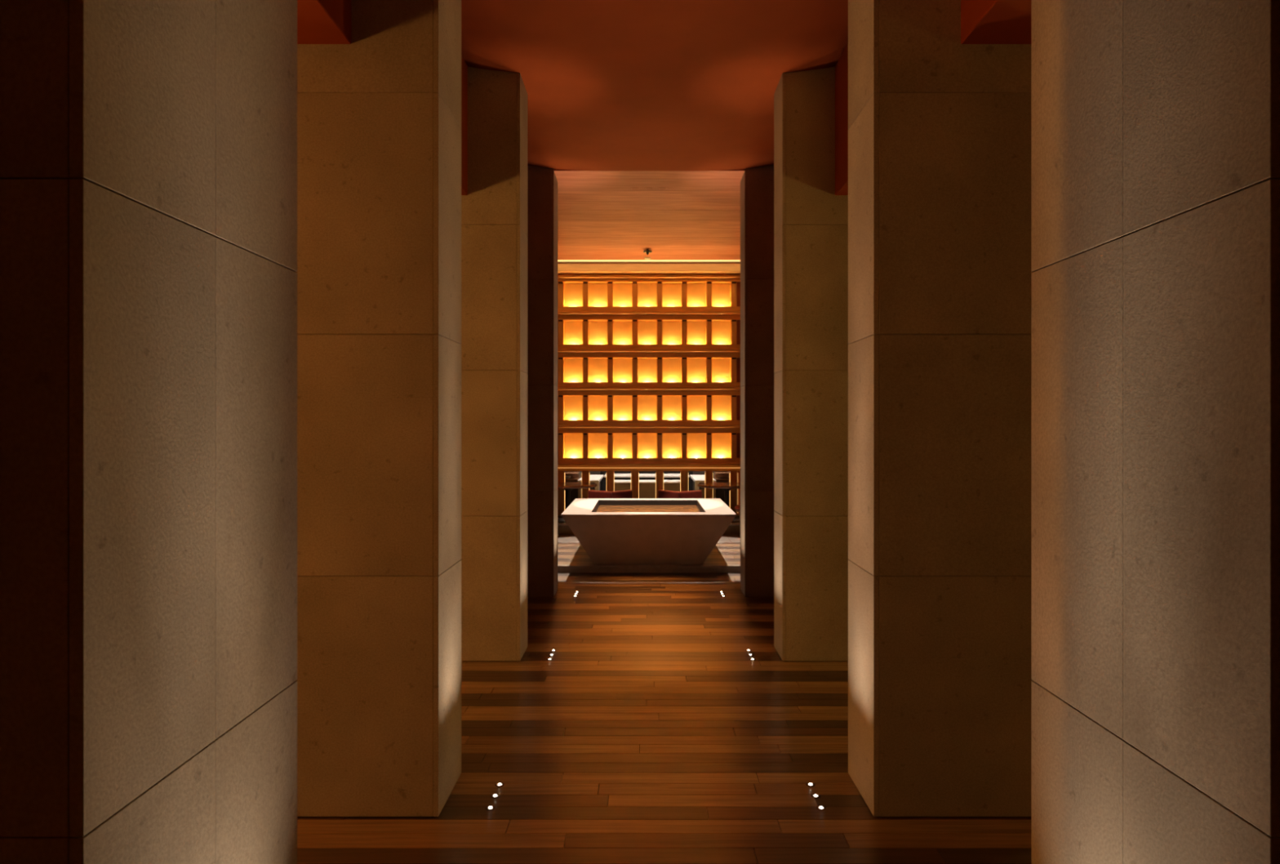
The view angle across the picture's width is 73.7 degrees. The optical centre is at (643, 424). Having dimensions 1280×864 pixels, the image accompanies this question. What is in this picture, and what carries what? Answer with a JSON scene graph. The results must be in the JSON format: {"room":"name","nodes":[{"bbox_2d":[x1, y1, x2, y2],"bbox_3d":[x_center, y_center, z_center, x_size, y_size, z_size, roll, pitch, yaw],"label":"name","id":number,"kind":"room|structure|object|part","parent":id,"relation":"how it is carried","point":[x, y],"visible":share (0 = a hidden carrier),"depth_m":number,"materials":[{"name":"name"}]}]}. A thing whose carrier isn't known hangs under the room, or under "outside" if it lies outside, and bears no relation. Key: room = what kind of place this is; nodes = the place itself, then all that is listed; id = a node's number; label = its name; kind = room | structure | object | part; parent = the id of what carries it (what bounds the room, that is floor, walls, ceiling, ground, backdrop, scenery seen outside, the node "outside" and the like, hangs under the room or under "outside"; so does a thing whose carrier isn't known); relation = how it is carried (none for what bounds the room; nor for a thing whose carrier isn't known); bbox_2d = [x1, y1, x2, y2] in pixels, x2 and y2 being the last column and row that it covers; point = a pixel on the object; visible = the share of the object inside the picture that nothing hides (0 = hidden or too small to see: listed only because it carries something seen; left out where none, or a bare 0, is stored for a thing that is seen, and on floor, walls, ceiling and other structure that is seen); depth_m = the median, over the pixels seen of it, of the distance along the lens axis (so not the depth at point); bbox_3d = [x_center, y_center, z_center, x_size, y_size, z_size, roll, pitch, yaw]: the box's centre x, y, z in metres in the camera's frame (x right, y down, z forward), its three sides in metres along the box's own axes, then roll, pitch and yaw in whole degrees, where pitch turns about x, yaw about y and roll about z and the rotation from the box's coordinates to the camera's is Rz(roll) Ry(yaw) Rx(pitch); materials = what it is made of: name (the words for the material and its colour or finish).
{"room":"restaurant entrance hall","nodes":[
{"label":"restaurant entrance hall","id":0,"kind":"room"},
{"bbox_2d":[579,471,714,490],"bbox_3d":[0.050,-0.324,17.900,9.200,4.140,0.200,0,0,0],"label":"wall","id":1,"kind":"structure","parent":0,"point":[580,472],"depth_m":17.80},
{"bbox_2d":[557,263,740,517],"bbox_3d":[0.050,-0.496,12.890,9.200,3.793,0.420,0,0,0],"label":"shelving unit","id":2,"kind":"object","parent":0,"point":[649,354],"depth_m":12.90,"materials":[{"name":"brown wood"}]},
{"bbox_3d":[-2.924,-0.402,13.015,3.252,3.545,0.130,0,0,0],"label":"panel","id":3,"kind":"part","parent":2,"relation":"part of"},
{"bbox_3d":[-1.259,1.034,12.985,0.112,0.675,0.170,0,0,0],"label":"post","id":4,"kind":"part","parent":2,"relation":"part of","materials":[{"name":"brown wood"}]},
{"bbox_3d":[-0.885,1.034,12.985,0.112,0.675,0.170,0,0,0],"label":"post","id":5,"kind":"part","parent":2,"relation":"part of","materials":[{"name":"brown wood"}]},
{"bbox_3d":[-0.511,1.034,12.985,0.112,0.675,0.170,0,0,0],"label":"post","id":6,"kind":"part","parent":2,"relation":"part of","materials":[{"name":"brown wood"}]},
{"bbox_3d":[-0.137,1.034,12.985,0.112,0.675,0.170,0,0,0],"label":"post","id":7,"kind":"part","parent":2,"relation":"part of","materials":[{"name":"brown wood"}]},
{"bbox_3d":[0.050,-2.224,12.965,9.200,0.119,0.230,0,0,0],"label":"cornice","id":8,"kind":"part","parent":2,"relation":"part of","materials":[{"name":"brown wood"}]},
{"bbox_3d":[0.237,1.034,12.985,0.112,0.675,0.170,0,0,0],"label":"post","id":9,"kind":"part","parent":2,"relation":"part of","materials":[{"name":"brown wood"}]},
{"bbox_3d":[0.611,1.034,12.985,0.112,0.675,0.170,0,0,0],"label":"post","id":10,"kind":"part","parent":2,"relation":"part of","materials":[{"name":"brown wood"}]},
{"bbox_3d":[0.985,1.034,12.985,0.112,0.675,0.170,0,0,0],"label":"post","id":11,"kind":"part","parent":2,"relation":"part of","materials":[{"name":"brown wood"}]},
{"bbox_3d":[1.359,1.034,12.985,0.112,0.675,0.170,0,0,0],"label":"post","id":12,"kind":"part","parent":2,"relation":"part of","materials":[{"name":"brown wood"}]},
{"bbox_3d":[3.024,-0.402,13.015,3.252,3.545,0.130,0,0,0],"label":"panel","id":13,"kind":"part","parent":2,"relation":"part of","materials":[{"name":"brown wood"}]},
{"bbox_2d":[557,262,740,263],"bbox_3d":[0.050,-2.494,12.938,9.200,0.200,0.725,0,0,0],"label":"ceiling","id":14,"kind":"structure","parent":0,"point":[557,263],"depth_m":12.66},
{"bbox_2d":[461,0,848,259],"bbox_3d":[0.050,-2.519,5.200,9.200,0.250,14.400,0,0,0],"label":"ceiling","id":15,"kind":"structure","parent":0,"point":[676,95],"depth_m":6.20,"materials":[{"name":"orange paint"}]},
{"bbox_2d":[297,0,467,195],"bbox_3d":[-2.880,-2.119,3.375,3.340,1.090,10.750,0,0,0],"label":"soffit","id":16,"kind":"structure","parent":15,"relation":"attached to","point":[318,21],"depth_m":3.44,"materials":[{"name":"red paint"}]},
{"bbox_2d":[643,248,652,254],"bbox_3d":[0.050,-2.356,11.650,0.120,0.077,0.120,0,0,0],"label":"sprinkler","id":17,"kind":"object","parent":15,"relation":"attached to","point":[647,251],"visible":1,"depth_m":11.63,"materials":[{"name":"black metal"}]},
{"bbox_2d":[557,259,740,262],"bbox_3d":[0.050,-2.437,12.486,9.100,0.114,0.168,0,0,0],"label":"light","id":18,"kind":"object","parent":15,"relation":"attached to","point":[558,260],"visible":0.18,"depth_m":12.52,"materials":[{"name":"beige"}]},
{"bbox_2d":[557,259,740,261],"bbox_3d":[0.050,-2.406,12.476,9.000,0.016,0.147,0,0,0],"label":"diffuser","id":19,"kind":"object","parent":18,"relation":"attached to","point":[557,260],"depth_m":12.46,"materials":[{"name":"beige"}]},
{"bbox_2d":[835,0,1031,195],"bbox_3d":[2.980,-2.119,3.375,3.340,1.090,10.750,0,0,0],"label":"soffit","id":20,"kind":"structure","parent":15,"relation":"attached to","point":[982,21],"depth_m":3.47,"materials":[{"name":"red paint"}]},
{"bbox_2d":[297,573,1031,863],"bbox_3d":[0.050,1.686,8.000,9.200,0.120,20.000,0,0,0],"label":"floor","id":21,"kind":"structure","parent":0,"point":[651,733],"depth_m":4.18,"materials":[{"name":"brown wood"}]},
{"bbox_2d":[0,0,297,863],"bbox_3d":[-1.350,-0.444,1.694,1.000,4.140,0.800,0,0,0],"label":"stone pillar","id":22,"kind":"structure","parent":21,"relation":"on","point":[148,148],"depth_m":1.46,"materials":[{"name":"stone"}]},
{"bbox_3d":[-1.362,0.126,1.305,0.977,0.998,0.022,0,0,0],"label":"panel","id":23,"kind":"part","parent":22,"relation":"part of","materials":[{"name":"stone"}]},
{"bbox_3d":[-1.362,1.124,1.305,0.977,0.994,0.022,0,0,0],"label":"panel","id":24,"kind":"part","parent":22,"relation":"part of","materials":[{"name":"stone"}]},
{"bbox_3d":[-1.362,-0.874,1.305,0.977,0.998,0.022,0,0,0],"label":"panel","id":25,"kind":"part","parent":22,"relation":"part of","materials":[{"name":"stone"}]},
{"bbox_3d":[-0.861,-0.874,1.494,0.022,0.998,0.399,0,0,0],"label":"panel","id":26,"kind":"part","parent":22,"relation":"part of","materials":[{"name":"stone"}]},
{"bbox_3d":[-0.861,0.126,1.494,0.022,0.998,0.399,0,0,0],"label":"panel","id":27,"kind":"part","parent":22,"relation":"part of","materials":[{"name":"stone"}]},
{"bbox_3d":[-0.861,1.124,1.494,0.022,0.994,0.399,0,0,0],"label":"panel","id":28,"kind":"part","parent":22,"relation":"part of","materials":[{"name":"stone"}]},
{"bbox_3d":[-0.861,-0.874,1.894,0.022,0.998,0.399,0,0,0],"label":"panel","id":29,"kind":"part","parent":22,"relation":"part of","materials":[{"name":"stone"}]},
{"bbox_3d":[-0.861,1.124,1.894,0.022,0.994,0.399,0,0,0],"label":"panel","id":30,"kind":"part","parent":22,"relation":"part of","materials":[{"name":"stone"}]},
{"bbox_3d":[-0.861,0.126,1.894,0.022,0.998,0.399,0,0,0],"label":"panel","id":31,"kind":"part","parent":22,"relation":"part of","materials":[{"name":"stone"}]},
{"bbox_2d":[295,0,461,816],"bbox_3d":[-1.350,-0.444,3.753,1.000,4.140,0.446,0,0,0],"label":"stone pillar","id":32,"kind":"structure","parent":21,"relation":"on","point":[379,272],"depth_m":3.53,"materials":[{"name":"stone"}]},
{"bbox_3d":[-1.362,1.124,3.541,0.977,0.994,0.022,0,0,0],"label":"panel","id":33,"kind":"part","parent":32,"relation":"part of","materials":[{"name":"stone"}]},
{"bbox_3d":[-1.362,-1.944,3.541,0.977,1.138,0.022,0,0,0],"label":"panel","id":34,"kind":"part","parent":32,"relation":"part of","materials":[{"name":"stone"}]},
{"bbox_3d":[-1.362,-0.874,3.541,0.977,0.998,0.022,0,0,0],"label":"panel","id":35,"kind":"part","parent":32,"relation":"part of","materials":[{"name":"stone"}]},
{"bbox_3d":[-1.362,0.126,3.541,0.977,0.998,0.022,0,0,0],"label":"panel","id":36,"kind":"part","parent":32,"relation":"part of","materials":[{"name":"stone"}]},
{"bbox_3d":[-0.861,-1.944,3.753,0.022,1.138,0.446,0,0,0],"label":"panel","id":37,"kind":"part","parent":32,"relation":"part of","materials":[{"name":"stone"}]},
{"bbox_3d":[-0.861,-0.874,3.753,0.022,0.998,0.446,0,0,0],"label":"panel","id":38,"kind":"part","parent":32,"relation":"part of","materials":[{"name":"stone"}]},
{"bbox_3d":[-0.861,0.126,3.753,0.022,0.998,0.446,0,0,0],"label":"panel","id":39,"kind":"part","parent":32,"relation":"part of","materials":[{"name":"stone"}]},
{"bbox_3d":[-0.861,1.124,3.753,0.022,0.994,0.446,0,0,0],"label":"panel","id":40,"kind":"part","parent":32,"relation":"part of","materials":[{"name":"stone"}]},
{"bbox_2d":[485,804,495,809],"bbox_3d":[-0.652,1.631,3.622,0.042,0.020,0.042,0,0,0],"label":"uplight","id":41,"kind":"object","parent":21,"relation":"on","point":[488,807],"visible":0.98,"depth_m":3.62,"materials":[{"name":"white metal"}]},
{"bbox_2d":[460,66,527,661],"bbox_3d":[-1.350,-0.444,6.046,1.000,4.140,0.380,0,0,0],"label":"stone pillar","id":42,"kind":"structure","parent":21,"relation":"on","point":[494,344],"depth_m":5.86,"materials":[{"name":"stone"}]},
{"bbox_3d":[-1.362,-0.874,5.867,0.977,0.998,0.022,0,0,0],"label":"panel","id":43,"kind":"part","parent":42,"relation":"part of","materials":[{"name":"stone"}]},
{"bbox_3d":[-1.362,-1.944,5.867,0.977,1.138,0.022,0,0,0],"label":"panel","id":44,"kind":"part","parent":42,"relation":"part of","materials":[{"name":"stone"}]},
{"bbox_3d":[-1.362,0.126,5.867,0.977,0.998,0.022,0,0,0],"label":"panel","id":45,"kind":"part","parent":42,"relation":"part of","materials":[{"name":"stone"}]},
{"bbox_3d":[-1.362,1.124,5.867,0.977,0.994,0.022,0,0,0],"label":"panel","id":46,"kind":"part","parent":42,"relation":"part of","materials":[{"name":"stone"}]},
{"bbox_3d":[-0.861,-1.944,6.046,0.022,1.138,0.380,0,0,0],"label":"panel","id":47,"kind":"part","parent":42,"relation":"part of","materials":[{"name":"stone"}]},
{"bbox_3d":[-0.861,-0.874,6.046,0.022,0.998,0.380,0,0,0],"label":"panel","id":48,"kind":"part","parent":42,"relation":"part of","materials":[{"name":"stone"}]},
{"bbox_3d":[-0.861,0.126,6.046,0.022,0.998,0.380,0,0,0],"label":"panel","id":49,"kind":"part","parent":42,"relation":"part of","materials":[{"name":"stone"}]},
{"bbox_3d":[-0.861,1.124,6.046,0.022,0.994,0.380,0,0,0],"label":"panel","id":50,"kind":"part","parent":42,"relation":"part of","materials":[{"name":"stone"}]},
{"bbox_2d":[490,793,499,797],"bbox_3d":[-0.652,1.631,3.739,0.042,0.020,0.042,0,0,0],"label":"uplight","id":51,"kind":"object","parent":21,"relation":"on","point":[494,795],"visible":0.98,"depth_m":3.74,"materials":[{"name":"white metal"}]},
{"bbox_2d":[494,782,504,786],"bbox_3d":[-0.652,1.631,3.856,0.042,0.020,0.042,0,0,0],"label":"uplight","id":52,"kind":"object","parent":21,"relation":"on","point":[499,784],"visible":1,"depth_m":3.85,"materials":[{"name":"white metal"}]},
{"bbox_2d":[527,165,557,596],"bbox_3d":[-1.350,-0.444,8.228,1.000,4.140,0.384,0,0,0],"label":"stone pillar","id":53,"kind":"structure","parent":21,"relation":"on","point":[542,182],"depth_m":8.04,"materials":[{"name":"stone"}]},
{"bbox_3d":[-1.362,-0.874,8.047,0.977,0.998,0.022,0,0,0],"label":"panel","id":54,"kind":"part","parent":53,"relation":"part of","materials":[{"name":"stone"}]},
{"bbox_3d":[-1.362,0.126,8.047,0.977,0.998,0.022,0,0,0],"label":"panel","id":55,"kind":"part","parent":53,"relation":"part of","materials":[{"name":"stone"}]},
{"bbox_3d":[-1.362,1.124,8.047,0.977,0.994,0.022,0,0,0],"label":"panel","id":56,"kind":"part","parent":53,"relation":"part of","materials":[{"name":"stone"}]},
{"bbox_3d":[-1.362,-1.944,8.047,0.977,1.138,0.022,0,0,0],"label":"panel","id":57,"kind":"part","parent":53,"relation":"part of","materials":[{"name":"stone"}]},
{"bbox_3d":[-0.861,-1.944,8.228,0.022,1.138,0.384,0,0,0],"label":"panel","id":58,"kind":"part","parent":53,"relation":"part of","materials":[{"name":"stone"}]},
{"bbox_3d":[-0.861,-0.874,8.228,0.022,0.998,0.384,0,0,0],"label":"panel","id":59,"kind":"part","parent":53,"relation":"part of","materials":[{"name":"stone"}]},
{"bbox_3d":[-0.861,0.126,8.228,0.022,0.998,0.384,0,0,0],"label":"panel","id":60,"kind":"part","parent":53,"relation":"part of","materials":[{"name":"stone"}]},
{"bbox_3d":[-0.861,1.124,8.228,0.022,0.994,0.384,0,0,0],"label":"panel","id":61,"kind":"part","parent":53,"relation":"part of","materials":[{"name":"stone"}]},
{"bbox_2d":[565,471,579,504],"bbox_3d":[-1.410,1.076,14.770,0.560,1.100,0.340,0,0,0],"label":"shelf","id":62,"kind":"object","parent":21,"relation":"on","point":[575,475],"visible":0.2,"depth_m":14.60,"materials":[{"name":"brown wood"}]},
{"bbox_3d":[-1.410,0.836,14.750,0.560,0.020,0.300,0,0,0],"label":"shelf","id":63,"kind":"part","parent":62,"relation":"part of","materials":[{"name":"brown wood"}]},
{"bbox_3d":[-1.410,0.936,14.750,0.560,0.020,0.300,0,0,0],"label":"shelf","id":64,"kind":"part","parent":62,"relation":"part of","materials":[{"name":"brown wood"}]},
{"bbox_3d":[-1.410,1.076,14.920,0.560,1.100,0.040,0,0,0],"label":"frame","id":65,"kind":"part","parent":62,"relation":"part of","materials":[{"name":"brown wood"}]},
{"bbox_2d":[577,474,603,497],"bbox_3d":[-0.930,1.276,15.050,0.360,0.700,1.600,0,0,0],"label":"countertop","id":66,"kind":"structure","parent":21,"relation":"on","point":[594,478],"depth_m":14.25,"materials":[{"name":"white stone"}]},
{"bbox_3d":[-0.785,1.296,14.270,0.070,0.660,0.040,0,0,0],"label":"panel","id":67,"kind":"part","parent":66,"relation":"part of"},
{"bbox_2d":[600,471,693,490],"bbox_3d":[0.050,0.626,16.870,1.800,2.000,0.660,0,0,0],"label":"table","id":68,"kind":"object","parent":21,"relation":"on","point":[602,480],"visible":0.11,"depth_m":16.57,"materials":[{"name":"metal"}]},
{"bbox_3d":[-0.400,1.216,16.585,0.840,0.660,0.030,0,0,0],"label":"door","id":69,"kind":"part","parent":68,"relation":"part of","materials":[{"name":"metal"}]},
{"bbox_3d":[0.500,1.216,16.585,0.840,0.660,0.030,0,0,0],"label":"door","id":70,"kind":"part","parent":68,"relation":"part of","materials":[{"name":"wood"}]},
{"bbox_2d":[613,480,679,497],"bbox_3d":[0.050,1.281,14.245,1.320,0.690,0.550,0,0,0],"label":"countertop","id":71,"kind":"structure","parent":21,"relation":"on","point":[646,487],"depth_m":14.00,"materials":[{"name":"white stone"}]},
{"bbox_2d":[613,480,679,483],"bbox_3d":[0.050,0.949,14.245,1.320,0.025,0.550,0,0,0],"label":"countertop","id":72,"kind":"structure","parent":71,"relation":"on","point":[615,481],"depth_m":14.04,"materials":[{"name":"white stone"}]},
{"bbox_2d":[604,473,689,491],"bbox_3d":[0.050,1.276,15.895,1.560,0.700,0.650,0,0,0],"label":"countertop","id":73,"kind":"structure","parent":21,"relation":"on","point":[616,476],"depth_m":15.60,"materials":[{"name":"white stone"}]},
{"bbox_2d":[557,533,740,573],"bbox_3d":[0.050,1.595,11.281,9.200,0.099,3.838,0,0,0],"label":"platform","id":74,"kind":"object","parent":21,"relation":"on","point":[725,557],"visible":0.06,"depth_m":9.49,"materials":[{"name":"stone"}]},
{"bbox_2d":[588,489,631,497],"bbox_3d":[-0.458,1.217,11.599,0.430,0.658,0.430,0,0,39],"label":"armchair","id":75,"kind":"object","parent":74,"relation":"on","point":[626,493],"visible":0.36,"depth_m":11.45,"materials":[{"name":"fabric"}]},
{"bbox_3d":[-0.577,1.082,11.451,0.430,0.368,0.050,0,0,39],"label":"backrest","id":76,"kind":"part","parent":75,"relation":"part of","materials":[{"name":"fabric"}]},
{"bbox_3d":[-0.310,1.082,11.479,0.050,0.368,0.430,0,0,39],"label":"backrest","id":77,"kind":"part","parent":75,"relation":"part of","materials":[{"name":"fabric"}]},
{"bbox_2d":[557,517,739,533],"bbox_3d":[0.050,1.473,12.615,9.200,0.144,1.170,0,0,0],"label":"floor","id":78,"kind":"structure","parent":74,"relation":"on","point":[562,527],"depth_m":12.04,"materials":[{"name":"stone"}]},
{"bbox_2d":[557,481,597,522],"bbox_3d":[-1.110,1.133,12.470,0.860,0.535,0.860,0,0,0],"label":"round table","id":79,"kind":"object","parent":78,"relation":"on","point":[567,486],"visible":0.48,"depth_m":12.36,"materials":[{"name":"brown wood"}]},
{"bbox_2d":[697,481,740,522],"bbox_3d":[1.210,1.133,12.470,0.860,0.535,0.860,0,0,0],"label":"round table","id":80,"kind":"object","parent":78,"relation":"on","point":[726,486],"visible":0.59,"depth_m":12.35,"materials":[{"name":"brown wood"}]},
{"bbox_2d":[560,497,736,564],"bbox_3d":[0.050,1.250,10.060,1.872,0.593,1.960,0,0,0],"label":"basin","id":81,"kind":"object","parent":74,"relation":"on","point":[611,531],"visible":1,"depth_m":9.28,"materials":[{"name":"stone"}]},
{"bbox_2d":[657,489,702,497],"bbox_3d":[0.488,1.217,11.599,0.430,0.658,0.430,0,0,-39],"label":"armchair","id":82,"kind":"object","parent":74,"relation":"on","point":[661,493],"visible":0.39,"depth_m":11.45,"materials":[{"name":"fabric"}]},
{"bbox_3d":[0.340,1.082,11.479,0.050,0.368,0.430,0,0,-39],"label":"backrest","id":83,"kind":"part","parent":82,"relation":"part of","materials":[{"name":"fabric"}]},
{"bbox_3d":[0.607,1.082,11.451,0.430,0.368,0.050,0,0,-39],"label":"backrest","id":84,"kind":"part","parent":82,"relation":"part of","materials":[{"name":"leather"}]},
{"bbox_2d":[734,504,740,535],"bbox_3d":[1.450,1.325,11.780,0.400,0.442,0.400,0,0,0],"label":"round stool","id":85,"kind":"object","parent":74,"relation":"on","point":[737,507],"visible":0.12,"depth_m":11.74,"materials":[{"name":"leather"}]},
{"bbox_3d":[1.450,1.137,11.780,0.400,0.067,0.400,0,0,0],"label":"seat","id":86,"kind":"part","parent":85,"relation":"part of","materials":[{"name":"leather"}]},
{"bbox_2d":[689,474,716,497],"bbox_3d":[1.030,1.276,15.050,0.360,0.700,1.600,0,0,0],"label":"countertop","id":87,"kind":"structure","parent":21,"relation":"on","point":[697,478],"depth_m":14.25,"materials":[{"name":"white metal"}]},
{"bbox_3d":[0.885,1.296,14.270,0.070,0.660,0.040,0,0,0],"label":"panel","id":88,"kind":"part","parent":87,"relation":"part of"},
{"bbox_2d":[714,471,728,502],"bbox_3d":[1.510,1.076,14.770,0.560,1.100,0.340,0,0,0],"label":"shelf","id":89,"kind":"object","parent":21,"relation":"on","point":[720,476],"visible":0.21,"depth_m":14.60,"materials":[{"name":"brown wood"}]},
{"bbox_3d":[1.510,0.836,14.750,0.560,0.020,0.300,0,0,0],"label":"shelf","id":90,"kind":"part","parent":89,"relation":"part of","materials":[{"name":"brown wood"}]},
{"bbox_3d":[1.510,0.936,14.750,0.560,0.020,0.300,0,0,0],"label":"shelf","id":91,"kind":"part","parent":89,"relation":"part of","materials":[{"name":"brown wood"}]},
{"bbox_3d":[1.510,1.076,14.920,0.560,1.100,0.040,0,0,0],"label":"frame","id":92,"kind":"part","parent":89,"relation":"part of","materials":[{"name":"brown wood"}]},
{"bbox_2d":[740,164,774,596],"bbox_3d":[1.450,-0.444,8.228,1.000,4.140,0.384,0,0,0],"label":"stone pillar","id":93,"kind":"structure","parent":21,"relation":"on","point":[757,184],"depth_m":8.04,"materials":[{"name":"stone"}]},
{"bbox_3d":[0.961,-1.944,8.228,0.022,1.138,0.384,0,0,0],"label":"panel","id":94,"kind":"part","parent":93,"relation":"part of","materials":[{"name":"stone"}]},
{"bbox_3d":[0.961,-0.874,8.228,0.022,0.998,0.384,0,0,0],"label":"panel","id":95,"kind":"part","parent":93,"relation":"part of","materials":[{"name":"stone"}]},
{"bbox_3d":[0.961,0.126,8.228,0.022,0.998,0.384,0,0,0],"label":"panel","id":96,"kind":"part","parent":93,"relation":"part of","materials":[{"name":"stone"}]},
{"bbox_3d":[0.961,1.124,8.228,0.022,0.994,0.384,0,0,0],"label":"panel","id":97,"kind":"part","parent":93,"relation":"part of","materials":[{"name":"stone"}]},
{"bbox_3d":[1.462,-1.944,8.047,0.977,1.138,0.022,0,0,0],"label":"panel","id":98,"kind":"part","parent":93,"relation":"part of","materials":[{"name":"stone"}]},
{"bbox_3d":[1.462,0.126,8.047,0.977,0.998,0.022,0,0,0],"label":"panel","id":99,"kind":"part","parent":93,"relation":"part of","materials":[{"name":"stone"}]},
{"bbox_3d":[1.462,1.124,8.047,0.977,0.994,0.022,0,0,0],"label":"panel","id":100,"kind":"part","parent":93,"relation":"part of","materials":[{"name":"stone"}]},
{"bbox_3d":[1.462,-0.874,8.047,0.977,0.998,0.022,0,0,0],"label":"panel","id":101,"kind":"part","parent":93,"relation":"part of","materials":[{"name":"stone"}]},
{"bbox_2d":[805,782,815,786],"bbox_3d":[0.752,1.631,3.856,0.042,0.020,0.042,0,0,0],"label":"uplight","id":102,"kind":"object","parent":21,"relation":"on","point":[811,784],"visible":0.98,"depth_m":3.85,"materials":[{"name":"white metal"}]},
{"bbox_2d":[773,66,849,661],"bbox_3d":[1.450,-0.444,6.046,1.000,4.140,0.380,0,0,0],"label":"stone pillar","id":103,"kind":"structure","parent":21,"relation":"on","point":[811,221],"depth_m":5.86,"materials":[{"name":"stone"}]},
{"bbox_3d":[0.961,-1.944,6.046,0.022,1.138,0.380,0,0,0],"label":"panel","id":104,"kind":"part","parent":103,"relation":"part of","materials":[{"name":"stone"}]},
{"bbox_3d":[0.961,-0.874,6.046,0.022,0.998,0.380,0,0,0],"label":"panel","id":105,"kind":"part","parent":103,"relation":"part of","materials":[{"name":"stone"}]},
{"bbox_3d":[0.961,0.126,6.046,0.022,0.998,0.380,0,0,0],"label":"panel","id":106,"kind":"part","parent":103,"relation":"part of","materials":[{"name":"stone"}]},
{"bbox_3d":[0.961,1.124,6.046,0.022,0.994,0.380,0,0,0],"label":"panel","id":107,"kind":"part","parent":103,"relation":"part of","materials":[{"name":"stone"}]},
{"bbox_3d":[1.462,-1.944,5.867,0.977,1.138,0.022,0,0,0],"label":"panel","id":108,"kind":"part","parent":103,"relation":"part of","materials":[{"name":"stone"}]},
{"bbox_3d":[1.462,0.126,5.867,0.977,0.998,0.022,0,0,0],"label":"panel","id":109,"kind":"part","parent":103,"relation":"part of","materials":[{"name":"stone"}]},
{"bbox_3d":[1.462,1.124,5.867,0.977,0.994,0.022,0,0,0],"label":"panel","id":110,"kind":"part","parent":103,"relation":"part of","materials":[{"name":"stone"}]},
{"bbox_3d":[1.462,-0.874,5.867,0.977,0.998,0.022,0,0,0],"label":"panel","id":111,"kind":"part","parent":103,"relation":"part of","materials":[{"name":"stone"}]},
{"bbox_2d":[810,793,820,798],"bbox_3d":[0.752,1.631,3.739,0.042,0.020,0.042,0,0,0],"label":"uplight","id":112,"kind":"object","parent":21,"relation":"on","point":[813,795],"visible":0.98,"depth_m":3.74,"materials":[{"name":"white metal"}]},
{"bbox_2d":[816,804,826,809],"bbox_3d":[0.752,1.631,3.622,0.042,0.020,0.042,0,0,0],"label":"uplight","id":113,"kind":"object","parent":21,"relation":"on","point":[820,807],"visible":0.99,"depth_m":3.62,"materials":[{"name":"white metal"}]},
{"bbox_2d":[848,0,1033,816],"bbox_3d":[1.450,-0.444,3.753,1.000,4.140,0.446,0,0,0],"label":"stone pillar","id":114,"kind":"structure","parent":21,"relation":"on","point":[940,126],"depth_m":3.53,"materials":[{"name":"stone"}]},
{"bbox_3d":[0.961,-1.944,3.753,0.022,1.138,0.446,0,0,0],"label":"panel","id":115,"kind":"part","parent":114,"relation":"part of","materials":[{"name":"stone"}]},
{"bbox_3d":[0.961,-0.874,3.753,0.022,0.998,0.446,0,0,0],"label":"panel","id":116,"kind":"part","parent":114,"relation":"part of","materials":[{"name":"stone"}]},
{"bbox_3d":[0.961,0.126,3.753,0.022,0.998,0.446,0,0,0],"label":"panel","id":117,"kind":"part","parent":114,"relation":"part of","materials":[{"name":"stone"}]},
{"bbox_3d":[0.961,1.124,3.753,0.022,0.994,0.446,0,0,0],"label":"panel","id":118,"kind":"part","parent":114,"relation":"part of","materials":[{"name":"stone"}]},
{"bbox_3d":[1.462,-1.944,3.541,0.977,1.138,0.022,0,0,0],"label":"panel","id":119,"kind":"part","parent":114,"relation":"part of","materials":[{"name":"stone"}]},
{"bbox_3d":[1.462,-0.874,3.541,0.977,0.998,0.022,0,0,0],"label":"panel","id":120,"kind":"part","parent":114,"relation":"part of","materials":[{"name":"stone"}]},
{"bbox_3d":[1.462,0.126,3.541,0.977,0.998,0.022,0,0,0],"label":"panel","id":121,"kind":"part","parent":114,"relation":"part of","materials":[{"name":"stone"}]},
{"bbox_3d":[1.462,1.124,3.541,0.977,0.994,0.022,0,0,0],"label":"panel","id":122,"kind":"part","parent":114,"relation":"part of","materials":[{"name":"stone"}]},
{"bbox_2d":[1031,0,1279,863],"bbox_3d":[1.450,-0.444,1.694,1.000,4.140,0.800,0,0,0],"label":"stone pillar","id":123,"kind":"structure","parent":21,"relation":"on","point":[1156,123],"depth_m":1.58,"materials":[{"name":"stone"}]},
{"bbox_3d":[0.961,0.126,1.894,0.022,0.998,0.399,0,0,0],"label":"panel","id":124,"kind":"part","parent":123,"relation":"part of","materials":[{"name":"stone"}]},
{"bbox_3d":[0.961,1.124,1.894,0.022,0.994,0.399,0,0,0],"label":"panel","id":125,"kind":"part","parent":123,"relation":"part of","materials":[{"name":"stone"}]},
{"bbox_3d":[0.961,-0.874,1.894,0.022,0.998,0.399,0,0,0],"label":"panel","id":126,"kind":"part","parent":123,"relation":"part of","materials":[{"name":"stone"}]},
{"bbox_3d":[0.961,-0.874,1.494,0.022,0.998,0.399,0,0,0],"label":"panel","id":127,"kind":"part","parent":123,"relation":"part of","materials":[{"name":"stone"}]},
{"bbox_3d":[0.961,0.126,1.494,0.022,0.998,0.399,0,0,0],"label":"panel","id":128,"kind":"part","parent":123,"relation":"part of","materials":[{"name":"stone"}]},
{"bbox_3d":[0.961,1.124,1.494,0.022,0.994,0.399,0,0,0],"label":"panel","id":129,"kind":"part","parent":123,"relation":"part of","materials":[{"name":"stone"}]}
]}

